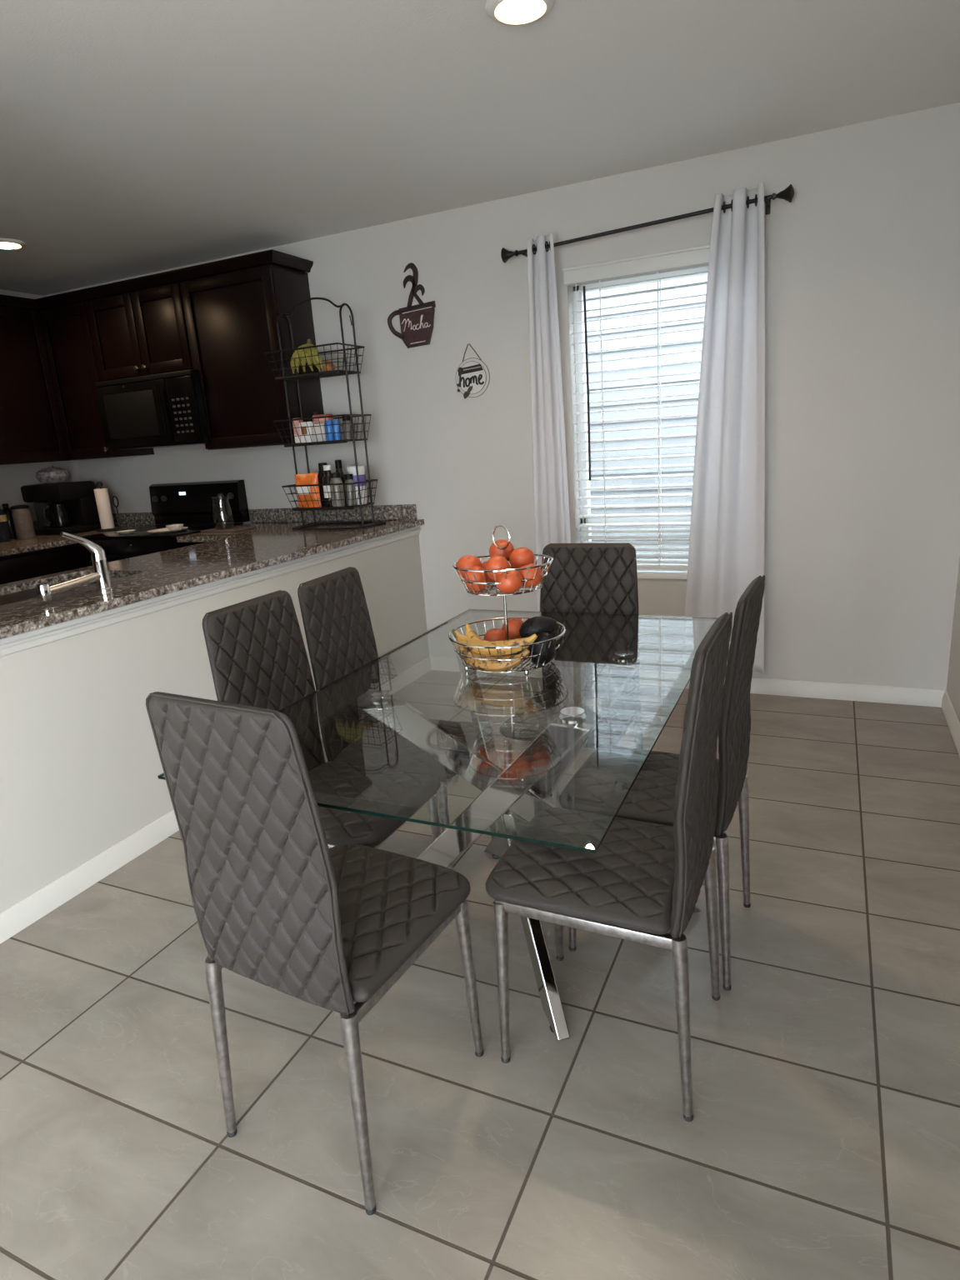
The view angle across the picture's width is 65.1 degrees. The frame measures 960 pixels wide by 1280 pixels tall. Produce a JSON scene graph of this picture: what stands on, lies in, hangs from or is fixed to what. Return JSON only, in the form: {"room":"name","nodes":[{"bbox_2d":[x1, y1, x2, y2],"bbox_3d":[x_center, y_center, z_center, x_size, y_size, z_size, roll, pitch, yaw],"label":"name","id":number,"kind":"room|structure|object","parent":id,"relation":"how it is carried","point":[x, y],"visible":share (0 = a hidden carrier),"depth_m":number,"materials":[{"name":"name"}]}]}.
{"room":"dining room","nodes":[
{"label":"dining room","id":0,"kind":"room"},
{"bbox_2d":[0,289,79,521],"bbox_3d":[-4.321,-0.234,2.399,0.100,2.450,6.877,3,17,24],"label":"wall","id":1,"kind":"structure","parent":0,"point":[12,477],"depth_m":4.98,"materials":[{"name":"grey paint"}]},
{"bbox_2d":[0,305,68,464],"bbox_3d":[-3.022,-1.528,4.549,0.348,0.915,0.740,3,17,24],"label":"upper cabinet","id":2,"kind":"object","parent":1,"relation":"attached to","point":[31,432],"visible":1,"depth_m":4.64,"materials":[{"name":"brown wood"}]},
{"bbox_2d":[37,310,97,462],"bbox_3d":[-3.114,-1.469,4.355,0.348,0.915,1.815,3,17,24],"label":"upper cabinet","id":3,"kind":"object","parent":1,"relation":"attached to","point":[37,310],"visible":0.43,"depth_m":5.07,"materials":[{"name":"brown wood"}]},
{"bbox_2d":[32,512,155,528],"bbox_3d":[-3.179,-0.421,3.866,0.736,0.085,3.275,3,17,24],"label":"backsplash","id":4,"kind":"structure","parent":1,"relation":"attached to","point":[126,518],"depth_m":5.22,"materials":[{"name":"stone"}]},
{"bbox_2d":[0,535,429,913],"bbox_3d":[-1.851,-0.102,1.273,0.115,2.450,6.877,3,17,24],"label":"wall","id":5,"kind":"structure","parent":0,"point":[81,765],"depth_m":2.51,"materials":[{"name":"grey paint"}]},
{"bbox_2d":[0,525,421,656],"bbox_3d":[-0.913,-0.275,3.139,0.026,0.060,2.757,3,17,24],"label":"trim","id":6,"kind":"structure","parent":5,"relation":"attached to","point":[27,640],"depth_m":2.73,"materials":[{"name":"grey paint"}]},
{"bbox_2d":[0,656,431,944],"bbox_3d":[-1.714,1.043,1.554,0.014,0.080,6.877,3,17,24],"label":"baseboard","id":7,"kind":"structure","parent":5,"relation":"attached to","point":[27,912],"depth_m":2.48,"materials":[{"name":"grey paint"}]},
{"bbox_2d":[0,670,959,1279],"bbox_3d":[-1.735,1.109,1.583,5.606,0.060,7.077,3,17,24],"label":"floor","id":8,"kind":"structure","parent":0,"point":[822,1141],"depth_m":1.63,"materials":[{"name":"tile"}]},
{"bbox_2d":[82,479,249,566],"bbox_3d":[-1.941,-0.375,4.765,0.764,1.178,0.690,3,17,24],"label":"stove","id":9,"kind":"object","parent":8,"relation":"on","point":[191,503],"visible":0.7,"depth_m":4.78,"materials":[{"name":"black metal"}]},
{"bbox_2d":[115,530,135,534],"bbox_3d":[-2.146,-0.654,4.560,0.110,0.017,0.110,3,17,24],"label":"spoon rest","id":10,"kind":"object","parent":9,"relation":"on","point":[124,532],"visible":1,"depth_m":4.53,"materials":[{"name":"grey ceramic"}]},
{"bbox_2d":[82,522,243,539],"bbox_3d":[-1.967,-0.679,4.671,0.764,0.014,0.585,3,17,24],"label":"cooktop","id":11,"kind":"object","parent":9,"relation":"in","point":[141,532],"depth_m":4.55,"materials":[{"name":"black glass"}]},
{"bbox_2d":[146,526,187,533],"bbox_3d":[-1.857,-0.650,4.471,0.230,0.017,0.230,3,17,24],"label":"dinner plate","id":12,"kind":"object","parent":9,"relation":"on","point":[166,530],"visible":0.85,"depth_m":4.46,"materials":[{"name":"grey ceramic"}]},
{"bbox_2d":[165,524,183,530],"bbox_3d":[-1.823,-0.671,4.494,0.100,0.032,0.100,3,17,24],"label":"bowl","id":13,"kind":"object","parent":12,"relation":"on","point":[175,527],"visible":0.81,"depth_m":4.46,"materials":[{"name":"grey ceramic"}]},
{"bbox_2d":[145,691,483,1215],"bbox_3d":[-0.285,0.504,1.487,0.388,0.962,0.456,5,17,29],"label":"dining chair","id":14,"kind":"object","parent":8,"relation":"on","point":[335,928],"visible":1,"depth_m":1.29,"materials":[{"name":"grey leather"}]},
{"bbox_2d":[202,590,440,848],"bbox_3d":[-0.383,0.372,2.002,0.456,0.962,0.388,3,17,25],"label":"dining chair","id":15,"kind":"object","parent":8,"relation":"on","point":[257,656],"visible":0.7,"depth_m":1.98,"materials":[{"name":"grey leather"}]},
{"bbox_2d":[297,566,496,869],"bbox_3d":[-0.230,0.273,2.333,0.456,0.962,0.388,2,16,22],"label":"dining chair","id":16,"kind":"object","parent":8,"relation":"on","point":[340,637],"visible":0.73,"depth_m":2.27,"materials":[{"name":"grey leather"}]},
{"bbox_2d":[157,609,718,1040],"bbox_3d":[0.081,0.452,1.991,0.913,0.752,1.420,3,17,24],"label":"dining table","id":17,"kind":"object","parent":8,"relation":"on","point":[511,797],"visible":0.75,"depth_m":1.86,"materials":[{"name":"clear glass"}]},
{"bbox_2d":[448,524,565,674],"bbox_3d":[0.064,-0.115,1.948,0.309,0.368,0.309,3,17,24],"label":"fruit basket","id":18,"kind":"object","parent":17,"relation":"on","point":[506,617],"visible":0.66,"depth_m":1.89,"materials":[{"name":"silver metal"}]},
{"bbox_2d":[455,555,481,578],"bbox_3d":[-0.027,-0.187,1.929,0.066,0.061,0.064,-9,16,-18],"label":"mandarin","id":19,"kind":"object","parent":18,"relation":"in","point":[467,562],"visible":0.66,"depth_m":1.91,"materials":[{"name":"orange food"}]},
{"bbox_2d":[464,565,488,592],"bbox_3d":[-0.009,-0.154,1.905,0.060,0.066,0.065,-1,15,11],"label":"mandarin","id":20,"kind":"object","parent":18,"relation":"in","point":[479,577],"visible":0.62,"depth_m":1.88,"materials":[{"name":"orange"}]},
{"bbox_2d":[481,560,494,582],"bbox_3d":[0.026,-0.177,1.970,0.066,0.060,0.065,-14,18,-33],"label":"mandarin","id":21,"kind":"object","parent":18,"relation":"in","point":[483,564],"visible":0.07,"depth_m":1.95,"materials":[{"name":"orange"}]},
{"bbox_2d":[451,623,537,671],"bbox_3d":[0.021,0.022,1.911,0.248,0.098,0.093,6,18,34],"label":"banana bunch","id":22,"kind":"object","parent":18,"relation":"in","point":[472,637],"visible":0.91,"depth_m":1.88,"materials":[{"name":"yellow food"}]},
{"bbox_2d":[484,628,505,640],"bbox_3d":[0.043,0.000,2.045,0.067,0.058,0.065,-6,15,-8],"label":"mandarin","id":23,"kind":"object","parent":18,"relation":"in","point":[494,634],"visible":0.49,"depth_m":2.02,"materials":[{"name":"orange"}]},
{"bbox_2d":[485,555,510,580],"bbox_3d":[0.046,-0.177,1.858,0.063,0.065,0.064,-15,18,-35],"label":"mandarin","id":24,"kind":"object","parent":18,"relation":"in","point":[497,562],"visible":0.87,"depth_m":1.83,"materials":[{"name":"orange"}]},
{"bbox_2d":[489,539,514,561],"bbox_3d":[0.058,-0.232,1.968,0.066,0.060,0.065,-13,17,-30],"label":"mandarin","id":25,"kind":"object","parent":18,"relation":"in","point":[493,550],"visible":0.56,"depth_m":1.94,"materials":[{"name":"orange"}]},
{"bbox_2d":[495,568,523,594],"bbox_3d":[0.072,-0.145,1.847,0.065,0.062,0.065,-16,19,-38],"label":"mandarin","id":26,"kind":"object","parent":18,"relation":"in","point":[512,584],"visible":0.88,"depth_m":1.82,"materials":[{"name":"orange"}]},
{"bbox_2d":[501,618,523,639],"bbox_3d":[0.094,-0.029,2.052,0.067,0.058,0.065,-16,19,-39],"label":"mandarin","id":27,"kind":"object","parent":18,"relation":"in","point":[514,624],"visible":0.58,"depth_m":2.03,"materials":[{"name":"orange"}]},
{"bbox_2d":[509,547,534,568],"bbox_3d":[0.107,-0.208,1.934,0.065,0.061,0.066,9,20,40],"label":"mandarin","id":28,"kind":"object","parent":18,"relation":"in","point":[521,557],"visible":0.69,"depth_m":1.91,"materials":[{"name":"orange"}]},
{"bbox_2d":[518,563,542,588],"bbox_3d":[0.123,-0.161,1.878,0.066,0.061,0.065,-2,15,8],"label":"mandarin","id":29,"kind":"object","parent":18,"relation":"in","point":[531,572],"visible":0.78,"depth_m":1.85,"materials":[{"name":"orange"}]},
{"bbox_2d":[528,632,554,665],"bbox_3d":[0.157,0.022,1.916,0.074,0.094,0.072,3,17,25],"label":"avocado","id":30,"kind":"object","parent":18,"relation":"in","point":[550,652],"visible":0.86,"depth_m":1.89,"materials":[{"name":"black food"}]},
{"bbox_2d":[526,630,559,649],"bbox_3d":[0.169,0.000,2.015,0.105,0.070,0.068,-13,18,-31],"label":"avocado","id":31,"kind":"object","parent":18,"relation":"in","point":[555,633],"visible":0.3,"depth_m":2.00,"materials":[{"name":"black food"}]},
{"bbox_2d":[519,616,558,638],"bbox_3d":[0.155,-0.027,1.987,0.104,0.071,0.068,-3,15,5],"label":"avocado","id":32,"kind":"object","parent":31,"relation":"on","point":[537,625],"visible":0.85,"depth_m":1.96,"materials":[{"name":"black food"}]},
{"bbox_2d":[499,543,642,796],"bbox_3d":[0.312,0.191,2.495,0.388,0.962,0.456,3,17,24],"label":"dining chair","id":33,"kind":"object","parent":8,"relation":"on","point":[581,577],"visible":0.66,"depth_m":2.56,"materials":[{"name":"grey leather"}]},
{"bbox_2d":[485,611,732,1121],"bbox_3d":[0.279,0.431,1.611,0.456,0.962,0.388,3,17,25],"label":"dining chair","id":34,"kind":"object","parent":8,"relation":"on","point":[643,882],"visible":1,"depth_m":1.50,"materials":[{"name":"grey leather"}]},
{"bbox_2d":[559,575,764,990],"bbox_3d":[0.470,0.327,1.949,0.456,0.962,0.388,4,17,26],"label":"dining chair","id":35,"kind":"object","parent":8,"relation":"on","point":[600,786],"visible":0.83,"depth_m":1.82,"materials":[{"name":"grey leather"}]},
{"bbox_3d":[-3.167,0.069,4.019,0.677,0.873,3.254,3,17,24],"label":"sink","id":36,"kind":"object","parent":8,"relation":"on","visible":0},
{"bbox_2d":[0,512,155,556],"bbox_3d":[-3.178,-0.406,3.870,0.736,0.116,3.275,3,17,24],"label":"countertop","id":37,"kind":"structure","parent":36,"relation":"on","point":[127,520],"depth_m":4.72,"materials":[{"name":"stone"}]},
{"bbox_2d":[0,508,11,542],"bbox_3d":[-2.993,-0.737,4.671,0.100,0.254,0.100,3,17,24],"label":"bottle","id":38,"kind":"object","parent":37,"relation":"on","point":[5,535],"visible":1,"depth_m":4.66,"materials":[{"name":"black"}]},
{"bbox_2d":[1,503,16,539],"bbox_3d":[-3.016,-0.759,4.813,0.080,0.226,0.080,3,17,24],"label":"bottle","id":39,"kind":"object","parent":37,"relation":"on","point":[6,509],"visible":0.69,"depth_m":4.79,"materials":[{"name":"black"}]},
{"bbox_2d":[10,505,35,539],"bbox_3d":[-2.902,-0.750,4.773,0.110,0.213,0.110,3,17,24],"label":"canister","id":40,"kind":"object","parent":37,"relation":"on","point":[22,522],"visible":1,"depth_m":4.74,"materials":[{"name":"black metal"}]},
{"bbox_2d":[20,480,100,534],"bbox_3d":[-2.790,-0.874,4.992,0.380,0.325,0.322,3,17,24],"label":"coffee maker","id":41,"kind":"object","parent":37,"relation":"on","point":[71,507],"visible":0.89,"depth_m":4.92,"materials":[{"name":"black plastic"}]},
{"bbox_2d":[35,465,69,484],"bbox_3d":[-2.833,-1.097,4.980,0.200,0.115,0.200,3,17,24],"label":"patterned bowl","id":42,"kind":"object","parent":41,"relation":"on","point":[52,474],"visible":0.99,"depth_m":4.92,"materials":[{"name":"grey ceramic"}]},
{"bbox_2d":[94,481,119,531],"bbox_3d":[-2.481,-0.884,4.958,0.156,0.320,0.156,3,17,24],"label":"paper towel holder","id":43,"kind":"object","parent":37,"relation":"on","point":[102,496],"visible":0.97,"depth_m":4.93,"materials":[{"name":"white paper"}]},
{"bbox_2d":[112,495,128,530],"bbox_3d":[-2.373,-0.832,4.923,0.090,0.223,0.090,3,17,24],"label":"stand","id":44,"kind":"object","parent":37,"relation":"on","point":[113,497],"visible":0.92,"depth_m":4.92,"materials":[{"name":"black metal"}]},
{"bbox_3d":[-1.291,0.096,3.434,0.630,0.873,2.745,3,17,24],"label":"base cabinet","id":45,"kind":"object","parent":8,"relation":"on","visible":0},
{"bbox_2d":[0,504,424,639],"bbox_3d":[-1.460,-0.389,3.363,1.254,0.116,2.753,3,17,24],"label":"countertop","id":46,"kind":"structure","parent":45,"relation":"on","point":[224,555],"depth_m":3.22,"materials":[{"name":"stone"}]},
{"bbox_2d":[0,577,119,605],"bbox_3d":[-1.660,-0.070,2.782,0.425,0.170,0.850,3,17,24],"label":"sink","id":47,"kind":"object","parent":46,"relation":"in","point":[30,593],"visible":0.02,"depth_m":2.94,"materials":[{"name":"silver metal"}]},
{"bbox_2d":[35,531,113,602],"bbox_3d":[-1.372,-0.252,2.518,0.057,0.220,0.262,5,17,30],"label":"faucet","id":48,"kind":"object","parent":46,"relation":"on","point":[101,576],"visible":1,"depth_m":2.56,"materials":[{"name":"silver metal"}]},
{"bbox_2d":[200,526,257,532],"bbox_3d":[-1.484,-0.653,4.443,0.280,0.010,0.180,4,17,27],"label":"serving board","id":49,"kind":"object","parent":46,"relation":"on","point":[234,529],"visible":0.82,"depth_m":4.39,"materials":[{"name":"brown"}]},
{"bbox_2d":[211,495,234,529],"bbox_3d":[-1.518,-0.750,4.430,0.112,0.186,0.112,3,17,24],"label":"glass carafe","id":50,"kind":"object","parent":49,"relation":"on","point":[222,527],"visible":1,"depth_m":4.44,"materials":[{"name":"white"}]},
{"bbox_2d":[264,297,385,529],"bbox_3d":[-0.846,-1.210,4.064,0.535,1.192,0.278,3,17,24],"label":"wire rack","id":51,"kind":"object","parent":46,"relation":"on","point":[297,377],"visible":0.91,"depth_m":4.03,"materials":[{"name":"black metal"}]},
{"bbox_2d":[292,418,303,443],"bbox_3d":[-0.990,-1.141,4.107,0.045,0.135,0.042,3,17,24],"label":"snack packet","id":52,"kind":"object","parent":51,"relation":"in","point":[297,422],"visible":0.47,"depth_m":4.09,"materials":[{"name":"white"}]},
{"bbox_2d":[290,339,322,373],"bbox_3d":[-0.907,-1.494,3.946,0.204,0.164,0.086,3,17,24],"label":"banana bunch","id":53,"kind":"object","parent":51,"relation":"in","point":[307,352],"visible":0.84,"depth_m":3.92,"materials":[{"name":"yellow"}]},
{"bbox_2d":[299,421,314,442],"bbox_3d":[-0.927,-1.119,4.055,0.075,0.110,0.052,3,17,24],"label":"snack packet","id":54,"kind":"object","parent":51,"relation":"in","point":[305,430],"visible":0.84,"depth_m":4.03,"materials":[{"name":"white"}]},
{"bbox_2d":[294,473,321,507],"bbox_3d":[-0.952,-0.825,4.155,0.155,0.185,0.058,3,17,24],"label":"snack bag","id":55,"kind":"object","parent":51,"relation":"in","point":[306,478],"visible":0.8,"depth_m":4.13,"materials":[{"name":"orange"}]},
{"bbox_2d":[264,342,364,380],"bbox_3d":[-0.869,-1.465,3.984,0.464,0.142,0.252,3,17,24],"label":"basket","id":56,"kind":"object","parent":51,"relation":"on","point":[297,377],"depth_m":3.94,"materials":[{"name":"black metal"}]},
{"bbox_2d":[310,412,320,421],"bbox_3d":[-0.901,-1.175,4.159,0.064,0.162,0.064,3,17,24],"label":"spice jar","id":57,"kind":"object","parent":51,"relation":"in","point":[312,413],"visible":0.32,"depth_m":4.12,"materials":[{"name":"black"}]},
{"bbox_2d":[313,423,325,441],"bbox_3d":[-0.849,-1.111,4.033,0.070,0.095,0.050,3,17,24],"label":"snack packet","id":58,"kind":"object","parent":51,"relation":"in","point":[317,430],"visible":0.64,"depth_m":4.01,"materials":[{"name":"grey plastic"}]},
{"bbox_2d":[317,462,327,506],"bbox_3d":[-0.868,-0.873,4.212,0.088,0.237,0.088,3,17,24],"label":"bottle","id":59,"kind":"object","parent":51,"relation":"in","point":[321,472],"visible":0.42,"depth_m":4.17,"materials":[{"name":"black"}]},
{"bbox_2d":[273,414,371,447],"bbox_3d":[-0.846,-1.133,4.074,0.464,0.142,0.252,3,17,24],"label":"basket","id":60,"kind":"object","parent":51,"relation":"on","point":[292,444],"depth_m":4.00,"materials":[{"name":"black metal"}]},
{"bbox_2d":[312,414,333,424],"bbox_3d":[-0.852,-1.156,4.106,0.115,0.145,0.036,3,17,24],"label":"snack packet","id":61,"kind":"object","parent":51,"relation":"in","point":[316,420],"visible":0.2,"depth_m":4.08,"materials":[{"name":"pink plastic"}]},
{"bbox_2d":[322,465,332,506],"bbox_3d":[-0.829,-0.847,4.132,0.068,0.224,0.068,3,17,24],"label":"bottle","id":62,"kind":"object","parent":51,"relation":"in","point":[327,468],"visible":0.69,"depth_m":4.10,"materials":[{"name":"black plastic"}]},
{"bbox_2d":[322,359,334,371],"bbox_3d":[-0.792,-1.431,3.927,0.068,0.070,0.068,3,17,24],"label":"onion","id":63,"kind":"object","parent":51,"relation":"in","point":[329,367],"visible":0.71,"depth_m":3.91,"materials":[{"name":"orange food"}]},
{"bbox_2d":[324,420,333,440],"bbox_3d":[-0.802,-1.111,3.999,0.044,0.108,0.044,3,17,24],"label":"drink can","id":64,"kind":"object","parent":51,"relation":"in","point":[330,437],"visible":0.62,"depth_m":3.98,"materials":[{"name":"blue metal"}]},
{"bbox_2d":[281,479,378,510],"bbox_3d":[-0.823,-0.800,4.163,0.464,0.142,0.252,3,17,24],"label":"basket","id":65,"kind":"object","parent":51,"relation":"on","point":[346,507],"depth_m":4.08,"materials":[{"name":"black metal"}]},
{"bbox_2d":[331,420,341,440],"bbox_3d":[-0.760,-1.109,3.980,0.044,0.108,0.044,3,17,24],"label":"drink can","id":66,"kind":"object","parent":51,"relation":"in","point":[336,427],"visible":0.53,"depth_m":3.96,"materials":[{"name":"blue metal"}]},
{"bbox_2d":[330,472,345,506],"bbox_3d":[-0.777,-0.817,4.088,0.074,0.182,0.074,3,17,24],"label":"jar","id":67,"kind":"object","parent":51,"relation":"in","point":[335,477],"visible":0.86,"depth_m":4.06,"materials":[{"name":"black"}]},
{"bbox_2d":[335,460,346,504],"bbox_3d":[-0.776,-0.877,4.184,0.060,0.247,0.060,3,17,24],"label":"bottle","id":68,"kind":"object","parent":51,"relation":"in","point":[337,462],"visible":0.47,"depth_m":4.15,"materials":[{"name":"black plastic"}]},
{"bbox_2d":[341,415,352,439],"bbox_3d":[-0.703,-1.125,3.989,0.052,0.127,0.052,3,17,24],"label":"spice jar","id":69,"kind":"object","parent":51,"relation":"in","point":[348,428],"visible":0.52,"depth_m":3.97,"materials":[{"name":"black"}]},
{"bbox_2d":[344,474,356,505],"bbox_3d":[-0.710,-0.824,4.117,0.060,0.170,0.060,3,17,24],"label":"jar","id":70,"kind":"object","parent":51,"relation":"in","point":[348,477],"visible":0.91,"depth_m":4.09,"materials":[{"name":"black"}]},
{"bbox_2d":[347,465,367,504],"bbox_3d":[-0.673,-0.854,4.148,0.098,0.208,0.098,3,17,24],"label":"bottle","id":71,"kind":"object","parent":51,"relation":"in","point":[352,469],"visible":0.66,"depth_m":4.11,"materials":[{"name":"white plastic"}]},
{"bbox_2d":[0,0,959,295],"bbox_3d":[-1.893,-1.326,0.952,5.606,0.080,7.127,3,17,24],"label":"ceiling","id":72,"kind":"structure","parent":0,"point":[137,137],"depth_m":2.58,"materials":[{"name":"white paint"}]},
{"bbox_2d":[0,238,26,249],"bbox_3d":[-2.417,-2.011,3.831,0.188,0.022,0.188,3,17,24],"label":"recessed light","id":73,"kind":"object","parent":72,"relation":"in","point":[5,243],"visible":1,"depth_m":3.81,"materials":[{"name":"white"}]},
{"bbox_2d":[0,242,19,249],"bbox_3d":[-2.417,-2.011,3.831,0.126,0.022,0.126,3,17,24],"label":"diffuser","id":74,"kind":"object","parent":73,"relation":"attached to","point":[2,245],"depth_m":3.82,"materials":[{"name":"white"}]},
{"bbox_2d":[485,0,554,25],"bbox_3d":[0.109,-1.701,2.027,0.188,0.022,0.188,3,17,24],"label":"recessed light","id":75,"kind":"object","parent":72,"relation":"in","point":[509,12],"visible":1,"depth_m":2.02,"materials":[{"name":"white"}]},
{"bbox_2d":[497,0,543,21],"bbox_3d":[0.109,-1.701,2.027,0.126,0.022,0.126,3,17,24],"label":"diffuser","id":76,"kind":"object","parent":75,"relation":"attached to","point":[507,10],"depth_m":2.02,"materials":[{"name":"white plastic"}]},
{"bbox_2d":[43,101,959,689],"bbox_3d":[-0.372,-1.025,4.323,5.606,2.450,0.150,3,17,24],"label":"wall","id":77,"kind":"structure","parent":0,"point":[862,533],"depth_m":3.49,"materials":[{"name":"grey paint"}]},
{"bbox_2d":[38,300,154,459],"bbox_3d":[-2.472,-1.643,4.835,0.424,0.915,0.358,3,17,24],"label":"upper cabinet","id":78,"kind":"object","parent":77,"relation":"attached to","point":[66,331],"visible":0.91,"depth_m":4.71,"materials":[{"name":"brown wood"}]},
{"bbox_2d":[85,281,193,380],"bbox_3d":[-1.946,-1.831,4.530,0.758,0.465,0.358,3,17,24],"label":"upper cabinet","id":79,"kind":"object","parent":77,"relation":"attached to","point":[142,332],"visible":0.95,"depth_m":4.39,"materials":[{"name":"brown wood"}]},
{"bbox_2d":[94,369,209,450],"bbox_3d":[-1.900,-1.394,4.592,0.780,0.405,0.436,3,17,24],"label":"microwave","id":80,"kind":"object","parent":79,"relation":"attached to","point":[166,409],"visible":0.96,"depth_m":4.41,"materials":[{"name":"black plastic"}]},
{"bbox_2d":[0,249,313,309],"bbox_3d":[-2.299,-1.889,3.838,2.200,0.052,1.825,3,17,24],"label":"trim","id":81,"kind":"structure","parent":77,"relation":"attached to","point":[267,257],"depth_m":4.21,"materials":[{"name":"brown wood"}]},
{"bbox_2d":[180,263,324,449],"bbox_3d":[-1.295,-1.580,4.298,0.635,0.915,0.358,3,17,24],"label":"upper cabinet","id":82,"kind":"object","parent":77,"relation":"attached to","point":[231,317],"visible":0.95,"depth_m":4.16,"materials":[{"name":"brown wood"}]},
{"bbox_2d":[248,504,417,522],"bbox_3d":[-0.918,-0.764,4.560,1.212,0.085,0.020,3,17,24],"label":"backsplash","id":83,"kind":"structure","parent":77,"relation":"attached to","point":[403,512],"depth_m":4.52,"materials":[{"name":"stone"}]},
{"bbox_2d":[387,262,435,348],"bbox_3d":[-0.370,-1.778,4.003,0.296,0.414,0.030,3,17,24],"label":"sign","id":84,"kind":"object","parent":77,"relation":"attached to","point":[417,322],"visible":1,"depth_m":4.00,"materials":[{"name":"black metal"}]},
{"bbox_2d":[387,300,435,348],"bbox_3d":[-0.364,-1.681,4.027,0.296,0.214,0.025,3,17,24],"label":"cup","id":85,"kind":"object","parent":84,"relation":"on","point":[417,322],"depth_m":4.01,"materials":[{"name":"brown metal"}]},
{"bbox_2d":[455,343,489,399],"bbox_3d":[-0.045,-1.413,3.950,0.199,0.272,0.026,3,17,24],"label":"round sign","id":86,"kind":"object","parent":77,"relation":"attached to","point":[472,376],"visible":1,"depth_m":3.96,"materials":[{"name":"grey paint"}]},
{"bbox_2d":[572,265,708,579],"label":"window","id":87,"kind":"structure","parent":77,"relation":"in","point":[642,573],"depth_m":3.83,"materials":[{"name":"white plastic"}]},
{"bbox_2d":[562,244,709,569],"bbox_3d":[0.871,-1.070,3.659,0.898,1.470,0.089,3,17,24],"label":"window blind","id":88,"kind":"object","parent":87,"relation":"attached to","point":[698,256],"visible":0.62,"depth_m":3.70,"materials":[{"name":"white plastic"}]},
{"bbox_2d":[500,184,794,263],"bbox_3d":[0.712,-1.860,3.405,1.317,0.120,0.119,3,17,24],"label":"curtain rod","id":89,"kind":"object","parent":77,"relation":"attached to","point":[787,194],"visible":0.84,"depth_m":3.34,"materials":[{"name":"black metal"}]},
{"bbox_2d":[527,232,570,616],"bbox_3d":[0.357,-0.913,3.829,0.220,2.072,0.064,3,17,24],"label":"curtain","id":90,"kind":"object","parent":89,"relation":"hanging from","point":[552,517],"visible":0.81,"depth_m":3.76,"materials":[{"name":"white fabric"}]},
{"bbox_2d":[681,182,764,673],"bbox_3d":[1.136,-0.879,3.466,0.390,2.132,0.070,3,17,24],"label":"curtain","id":91,"kind":"object","parent":89,"relation":"hanging from","point":[726,552],"visible":0.92,"depth_m":3.44,"materials":[{"name":"white fabric"}]},
{"bbox_2d":[430,656,945,707],"bbox_3d":[0.912,0.204,3.994,2.681,0.080,0.014,3,17,24],"label":"baseboard","id":92,"kind":"structure","parent":77,"relation":"attached to","point":[872,693],"depth_m":3.68,"materials":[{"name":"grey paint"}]},
{"bbox_2d":[946,555,959,723],"bbox_3d":[0.683,0.033,0.117,0.100,2.450,6.877,3,17,24],"label":"wall","id":93,"kind":"structure","parent":0,"point":[953,675],"depth_m":3.25,"materials":[{"name":"grey paint"}]},
{"bbox_2d":[941,690,959,757],"bbox_3d":[0.710,1.172,0.448,0.014,0.080,6.877,3,17,24],"label":"baseboard","id":94,"kind":"structure","parent":93,"relation":"attached to","point":[950,715],"depth_m":3.18,"materials":[{"name":"white paint"}]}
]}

